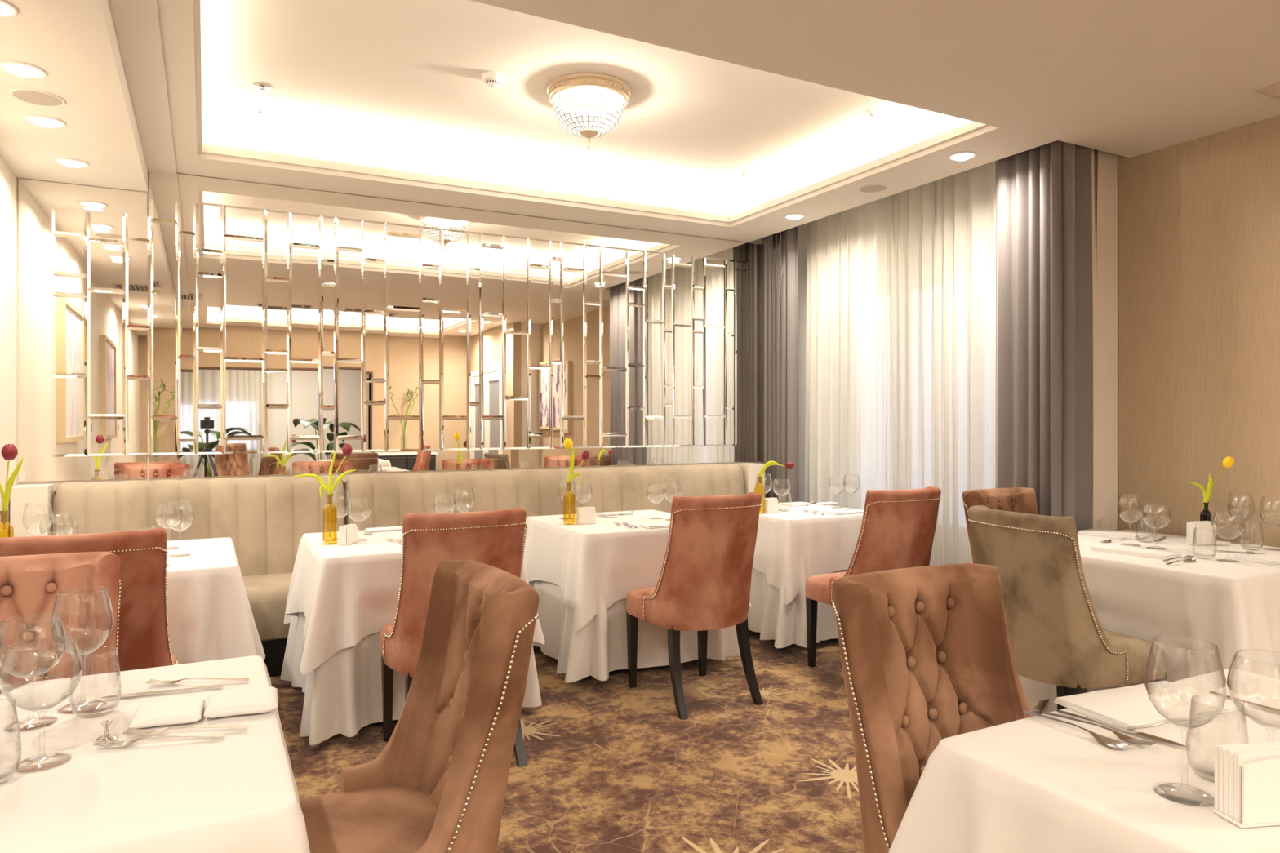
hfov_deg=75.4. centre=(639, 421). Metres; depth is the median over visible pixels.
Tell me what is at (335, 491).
wine glass
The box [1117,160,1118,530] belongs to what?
trim
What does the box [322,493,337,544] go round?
bottle vase
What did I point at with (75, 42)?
ceiling
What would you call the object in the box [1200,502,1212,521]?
bottle vase
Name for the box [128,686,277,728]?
folded napkin
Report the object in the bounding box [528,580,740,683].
tablecloth
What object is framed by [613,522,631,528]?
fork
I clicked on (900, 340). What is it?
sheer curtain
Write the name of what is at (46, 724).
water goblet
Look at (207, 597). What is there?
tablecloth
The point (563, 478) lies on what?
wine glass
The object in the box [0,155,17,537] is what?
wall
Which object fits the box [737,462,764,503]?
filler panel
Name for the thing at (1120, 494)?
wine glass
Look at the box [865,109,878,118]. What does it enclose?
sprinkler
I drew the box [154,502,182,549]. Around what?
water goblet
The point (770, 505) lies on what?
napkin holder
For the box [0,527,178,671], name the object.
dining chair
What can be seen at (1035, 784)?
tablecloth
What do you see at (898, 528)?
dining chair
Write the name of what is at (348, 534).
napkin holder
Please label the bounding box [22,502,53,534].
wine glass
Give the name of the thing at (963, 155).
recessed light
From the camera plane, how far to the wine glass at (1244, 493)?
3.76 m
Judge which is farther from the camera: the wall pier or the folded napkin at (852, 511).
the folded napkin at (852, 511)
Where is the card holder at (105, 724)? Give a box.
[95,720,117,742]
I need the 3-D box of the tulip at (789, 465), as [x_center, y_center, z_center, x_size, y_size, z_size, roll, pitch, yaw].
[0.821,0.380,5.006,0.222,0.287,0.044,0,0,1]
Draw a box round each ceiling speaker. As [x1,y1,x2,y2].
[8,88,66,106]
[857,183,888,192]
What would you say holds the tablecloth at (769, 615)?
on the dining table
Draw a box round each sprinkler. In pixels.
[252,82,271,93]
[252,106,266,114]
[716,182,723,186]
[738,168,749,175]
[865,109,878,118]
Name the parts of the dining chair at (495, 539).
seat, leg, leg, backrest, nailhead trim, leg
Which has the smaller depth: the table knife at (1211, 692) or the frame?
the table knife at (1211, 692)
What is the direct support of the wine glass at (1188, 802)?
on the tablecloth at (1035, 784)
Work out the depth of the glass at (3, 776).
1.28 m
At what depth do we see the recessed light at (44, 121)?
3.43 m
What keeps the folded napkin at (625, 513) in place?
on the tablecloth at (577, 558)
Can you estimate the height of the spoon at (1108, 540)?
0.016 m
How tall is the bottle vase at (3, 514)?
0.225 m
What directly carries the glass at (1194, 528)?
on the tablecloth at (1233, 606)
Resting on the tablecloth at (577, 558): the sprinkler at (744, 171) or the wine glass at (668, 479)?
the wine glass at (668, 479)
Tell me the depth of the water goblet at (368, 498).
3.87 m
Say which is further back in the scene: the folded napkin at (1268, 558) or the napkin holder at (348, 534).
the napkin holder at (348, 534)
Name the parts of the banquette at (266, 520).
backrest, seat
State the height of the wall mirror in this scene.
1.684 m
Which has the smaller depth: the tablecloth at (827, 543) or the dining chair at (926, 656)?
the dining chair at (926, 656)
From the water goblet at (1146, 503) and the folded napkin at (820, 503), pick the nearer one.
the water goblet at (1146, 503)
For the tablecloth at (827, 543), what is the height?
0.467 m
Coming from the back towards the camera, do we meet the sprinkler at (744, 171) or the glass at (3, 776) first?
the sprinkler at (744, 171)
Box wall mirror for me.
[18,171,764,481]
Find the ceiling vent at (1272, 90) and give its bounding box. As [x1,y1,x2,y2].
[1252,80,1279,100]
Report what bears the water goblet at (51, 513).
on the tablecloth at (207, 597)
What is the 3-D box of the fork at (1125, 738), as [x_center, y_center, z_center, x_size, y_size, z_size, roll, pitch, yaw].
[0.813,0.546,1.481,0.026,0.009,0.200,0,0,-32]
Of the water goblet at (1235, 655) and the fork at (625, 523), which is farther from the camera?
the fork at (625, 523)
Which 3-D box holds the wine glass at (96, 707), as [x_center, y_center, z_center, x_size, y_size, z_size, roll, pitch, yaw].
[-1.083,0.441,1.610,0.103,0.226,0.103,0,0,-28]
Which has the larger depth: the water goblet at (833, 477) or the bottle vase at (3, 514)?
the water goblet at (833, 477)
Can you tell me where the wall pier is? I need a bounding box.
[1091,148,1117,530]
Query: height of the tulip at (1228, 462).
0.371 m
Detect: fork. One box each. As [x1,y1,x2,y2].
[92,733,224,747]
[122,724,248,736]
[145,677,248,684]
[385,537,402,544]
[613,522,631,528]
[622,522,638,528]
[1041,711,1158,746]
[1163,555,1194,561]
[1245,551,1260,554]
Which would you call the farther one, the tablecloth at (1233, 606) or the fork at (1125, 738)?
the tablecloth at (1233, 606)
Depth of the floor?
3.21 m
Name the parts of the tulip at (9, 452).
stem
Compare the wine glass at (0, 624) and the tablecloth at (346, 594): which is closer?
the wine glass at (0, 624)
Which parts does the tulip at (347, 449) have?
stem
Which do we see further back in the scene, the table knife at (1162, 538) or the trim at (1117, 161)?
the trim at (1117, 161)
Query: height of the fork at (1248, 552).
0.009 m
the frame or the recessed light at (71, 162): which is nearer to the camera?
the recessed light at (71, 162)
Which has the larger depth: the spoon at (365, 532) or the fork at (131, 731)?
the spoon at (365, 532)
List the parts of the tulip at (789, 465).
stem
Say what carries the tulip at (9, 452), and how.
in the bottle vase at (3, 514)
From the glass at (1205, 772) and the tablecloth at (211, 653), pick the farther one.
the tablecloth at (211, 653)
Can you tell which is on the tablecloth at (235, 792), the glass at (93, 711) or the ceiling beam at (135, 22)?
the glass at (93, 711)
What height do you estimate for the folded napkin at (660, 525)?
0.015 m
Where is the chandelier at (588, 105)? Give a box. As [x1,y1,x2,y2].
[546,72,631,148]
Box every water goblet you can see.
[0,613,67,732]
[0,636,83,773]
[39,513,74,536]
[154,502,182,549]
[346,497,371,541]
[646,484,666,519]
[828,476,846,507]
[1142,502,1171,549]
[1211,511,1245,562]
[1226,648,1279,733]
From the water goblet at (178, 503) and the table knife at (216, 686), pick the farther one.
the water goblet at (178, 503)
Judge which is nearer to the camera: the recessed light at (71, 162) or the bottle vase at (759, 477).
the recessed light at (71, 162)
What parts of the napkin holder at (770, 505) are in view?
plate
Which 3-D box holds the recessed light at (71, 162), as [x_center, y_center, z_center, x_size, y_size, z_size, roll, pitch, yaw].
[-2.747,-1.244,4.007,0.142,0.022,0.142,0,0,-28]
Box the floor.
[270,629,1032,852]
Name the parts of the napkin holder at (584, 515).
plate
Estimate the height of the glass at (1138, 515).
0.119 m
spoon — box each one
[357,529,372,535]
[1022,711,1131,750]
[1099,537,1126,542]
[1165,558,1195,564]
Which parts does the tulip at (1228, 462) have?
stem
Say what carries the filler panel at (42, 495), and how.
on the floor
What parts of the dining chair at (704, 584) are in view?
leg, seat, leg, backrest, nailhead trim, leg, leg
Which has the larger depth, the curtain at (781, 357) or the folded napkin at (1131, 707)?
the curtain at (781, 357)
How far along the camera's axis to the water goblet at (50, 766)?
1.34 m
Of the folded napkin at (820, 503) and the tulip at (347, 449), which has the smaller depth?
the tulip at (347, 449)
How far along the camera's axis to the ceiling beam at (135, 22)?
3.28 m
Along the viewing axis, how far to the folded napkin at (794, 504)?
5.46 m
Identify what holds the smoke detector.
attached to the ceiling at (396, 85)
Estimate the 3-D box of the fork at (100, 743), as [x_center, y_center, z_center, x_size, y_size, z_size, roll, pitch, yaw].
[-0.825,0.546,1.427,0.200,0.009,0.026,0,0,-14]
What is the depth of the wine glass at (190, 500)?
3.43 m
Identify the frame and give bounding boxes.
[17,171,806,502]
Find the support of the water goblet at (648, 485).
on the tablecloth at (577, 558)
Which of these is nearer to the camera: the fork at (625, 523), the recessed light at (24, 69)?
the recessed light at (24, 69)
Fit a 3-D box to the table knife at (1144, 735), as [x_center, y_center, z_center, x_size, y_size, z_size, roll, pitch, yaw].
[0.859,0.550,1.488,0.019,0.002,0.220,0,0,-37]
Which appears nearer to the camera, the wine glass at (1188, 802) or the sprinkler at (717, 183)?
the wine glass at (1188, 802)
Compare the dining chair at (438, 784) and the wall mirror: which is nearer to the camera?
the dining chair at (438, 784)
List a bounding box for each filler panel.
[9,484,53,537]
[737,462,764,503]
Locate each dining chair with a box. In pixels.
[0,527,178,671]
[0,551,121,685]
[299,560,539,852]
[379,507,527,767]
[626,492,763,719]
[804,486,941,666]
[831,563,1031,852]
[961,487,1038,564]
[968,505,1167,710]
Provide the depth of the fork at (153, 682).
1.75 m
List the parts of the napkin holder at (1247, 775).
plate, plate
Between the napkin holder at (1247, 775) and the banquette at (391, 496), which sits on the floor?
the banquette at (391, 496)
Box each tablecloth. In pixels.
[0,655,310,852]
[165,537,265,664]
[205,635,216,661]
[280,612,542,745]
[284,529,545,675]
[523,510,751,631]
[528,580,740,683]
[747,553,847,648]
[752,502,863,604]
[888,668,1279,852]
[1018,675,1146,716]
[1077,529,1279,682]
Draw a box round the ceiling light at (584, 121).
[552,87,624,137]
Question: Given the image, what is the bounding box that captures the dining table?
[608,669,627,672]
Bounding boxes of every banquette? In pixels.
[53,475,345,676]
[343,463,745,529]
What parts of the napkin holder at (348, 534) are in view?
plate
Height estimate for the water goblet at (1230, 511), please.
0.194 m
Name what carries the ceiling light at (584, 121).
on the chandelier at (588, 105)
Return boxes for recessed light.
[0,0,18,17]
[0,60,47,78]
[24,114,66,128]
[53,157,89,167]
[783,213,804,219]
[947,151,977,160]
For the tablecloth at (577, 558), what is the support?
on the tablecloth at (598, 648)
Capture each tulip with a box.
[0,444,22,537]
[293,444,355,537]
[563,438,581,519]
[569,450,589,518]
[757,461,794,493]
[1188,456,1234,508]
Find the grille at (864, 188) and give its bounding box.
[859,185,886,192]
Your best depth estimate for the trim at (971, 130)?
4.67 m
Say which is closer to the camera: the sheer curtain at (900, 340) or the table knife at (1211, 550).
the table knife at (1211, 550)
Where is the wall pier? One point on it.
(1104, 280)
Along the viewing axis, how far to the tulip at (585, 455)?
4.46 m
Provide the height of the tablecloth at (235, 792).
0.540 m
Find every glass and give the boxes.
[0,624,3,657]
[0,698,22,786]
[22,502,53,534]
[50,586,114,714]
[69,646,121,719]
[165,500,194,556]
[329,491,351,539]
[453,487,475,512]
[557,478,575,519]
[662,479,681,520]
[777,491,791,511]
[843,473,860,510]
[1117,493,1143,546]
[1135,515,1156,542]
[1144,635,1226,806]
[1185,694,1249,783]
[1191,528,1217,559]
[1226,493,1254,544]
[1240,520,1263,550]
[1258,496,1279,551]
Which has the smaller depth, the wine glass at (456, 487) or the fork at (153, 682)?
the fork at (153, 682)
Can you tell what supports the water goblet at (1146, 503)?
on the tablecloth at (1233, 606)
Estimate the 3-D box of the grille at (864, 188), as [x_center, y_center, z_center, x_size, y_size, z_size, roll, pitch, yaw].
[1.377,-1.379,4.899,0.156,0.003,0.156,0,0,-28]
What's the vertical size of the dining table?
0.750 m
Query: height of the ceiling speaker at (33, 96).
0.005 m
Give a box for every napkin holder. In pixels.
[338,524,357,545]
[576,506,595,524]
[762,497,777,513]
[1213,742,1279,828]
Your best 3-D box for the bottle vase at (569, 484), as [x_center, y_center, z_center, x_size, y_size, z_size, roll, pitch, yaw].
[-0.382,0.442,4.472,0.054,0.225,0.054,0,0,-42]
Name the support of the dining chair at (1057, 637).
on the floor
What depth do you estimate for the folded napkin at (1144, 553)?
3.44 m
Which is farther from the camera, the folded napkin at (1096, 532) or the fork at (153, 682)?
the folded napkin at (1096, 532)
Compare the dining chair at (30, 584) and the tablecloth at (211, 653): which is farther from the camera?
the tablecloth at (211, 653)
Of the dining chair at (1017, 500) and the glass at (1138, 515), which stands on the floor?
the dining chair at (1017, 500)
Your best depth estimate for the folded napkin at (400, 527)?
4.20 m
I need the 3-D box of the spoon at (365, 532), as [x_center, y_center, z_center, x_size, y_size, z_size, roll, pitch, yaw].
[-1.377,0.549,4.123,0.040,0.016,0.204,0,0,-37]
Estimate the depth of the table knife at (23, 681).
1.74 m
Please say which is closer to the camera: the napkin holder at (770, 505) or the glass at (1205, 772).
the glass at (1205, 772)
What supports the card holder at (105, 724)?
on the tablecloth at (235, 792)
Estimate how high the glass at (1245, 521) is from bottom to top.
0.119 m
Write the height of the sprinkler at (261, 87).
0.028 m
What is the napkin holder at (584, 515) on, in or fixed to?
on the tablecloth at (577, 558)
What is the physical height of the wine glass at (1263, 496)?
0.226 m
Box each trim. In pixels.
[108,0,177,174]
[188,0,1002,227]
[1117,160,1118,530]
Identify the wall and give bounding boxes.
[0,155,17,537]
[1117,115,1279,547]
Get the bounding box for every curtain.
[764,226,799,502]
[804,160,995,565]
[995,140,1097,534]
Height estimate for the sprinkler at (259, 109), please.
0.028 m
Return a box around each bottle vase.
[0,510,13,537]
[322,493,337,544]
[564,482,574,524]
[754,475,764,514]
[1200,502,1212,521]
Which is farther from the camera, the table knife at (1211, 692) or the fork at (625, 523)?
the fork at (625, 523)
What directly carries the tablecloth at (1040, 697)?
on the dining table
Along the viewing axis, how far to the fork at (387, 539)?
3.82 m
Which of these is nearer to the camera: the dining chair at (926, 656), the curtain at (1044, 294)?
the dining chair at (926, 656)
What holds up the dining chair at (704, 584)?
on the floor
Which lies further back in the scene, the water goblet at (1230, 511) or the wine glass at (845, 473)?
the wine glass at (845, 473)
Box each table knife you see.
[0,675,39,692]
[100,684,223,698]
[1056,710,1187,747]
[1153,536,1167,542]
[1208,691,1279,712]
[1211,550,1266,554]
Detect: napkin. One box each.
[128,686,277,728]
[365,525,402,532]
[596,511,633,515]
[639,522,670,528]
[780,502,811,506]
[816,502,838,505]
[825,509,863,515]
[1053,680,1242,728]
[1077,528,1150,540]
[1090,544,1182,559]
[1186,520,1215,545]
[1234,553,1279,564]
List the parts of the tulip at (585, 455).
stem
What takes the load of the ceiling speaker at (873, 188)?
attached to the ceiling at (396, 85)
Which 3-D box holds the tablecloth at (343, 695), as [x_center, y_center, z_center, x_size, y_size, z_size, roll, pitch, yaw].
[-1.109,0.926,3.973,1.068,0.730,1.062,0,0,-28]
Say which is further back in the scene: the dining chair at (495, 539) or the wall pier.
the wall pier
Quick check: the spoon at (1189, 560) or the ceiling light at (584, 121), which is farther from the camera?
the ceiling light at (584, 121)
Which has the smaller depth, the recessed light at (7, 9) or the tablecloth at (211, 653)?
the recessed light at (7, 9)
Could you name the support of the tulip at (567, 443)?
in the bottle vase at (569, 484)
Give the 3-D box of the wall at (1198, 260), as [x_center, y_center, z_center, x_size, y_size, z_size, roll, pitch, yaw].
[3.400,-0.160,2.862,0.120,2.960,3.515,0,0,-28]
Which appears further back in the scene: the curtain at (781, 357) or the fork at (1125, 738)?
the curtain at (781, 357)
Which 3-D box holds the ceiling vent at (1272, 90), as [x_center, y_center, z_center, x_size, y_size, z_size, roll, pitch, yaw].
[2.792,-1.375,3.365,0.370,0.009,0.370,0,0,-28]
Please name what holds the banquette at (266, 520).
on the floor
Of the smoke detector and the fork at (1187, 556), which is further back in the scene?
the smoke detector
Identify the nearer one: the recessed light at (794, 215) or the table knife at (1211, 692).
the table knife at (1211, 692)
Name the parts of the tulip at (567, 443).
stem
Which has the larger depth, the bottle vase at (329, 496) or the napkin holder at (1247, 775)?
the bottle vase at (329, 496)
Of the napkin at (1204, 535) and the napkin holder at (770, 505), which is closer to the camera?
the napkin at (1204, 535)
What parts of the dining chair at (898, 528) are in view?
leg, seat, backrest, nailhead trim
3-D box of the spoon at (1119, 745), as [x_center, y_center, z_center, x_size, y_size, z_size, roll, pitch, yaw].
[0.775,0.549,1.480,0.040,0.016,0.204,0,0,-28]
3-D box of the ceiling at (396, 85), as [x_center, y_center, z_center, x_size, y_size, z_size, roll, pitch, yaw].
[1.085,-1.555,1.850,5.360,0.350,8.470,0,0,-28]
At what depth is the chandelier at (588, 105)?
4.07 m
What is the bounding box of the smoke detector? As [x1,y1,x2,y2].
[481,71,503,88]
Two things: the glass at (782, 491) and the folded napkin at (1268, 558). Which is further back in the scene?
the glass at (782, 491)
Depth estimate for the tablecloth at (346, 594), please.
3.46 m
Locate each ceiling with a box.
[0,0,147,192]
[156,0,1279,242]

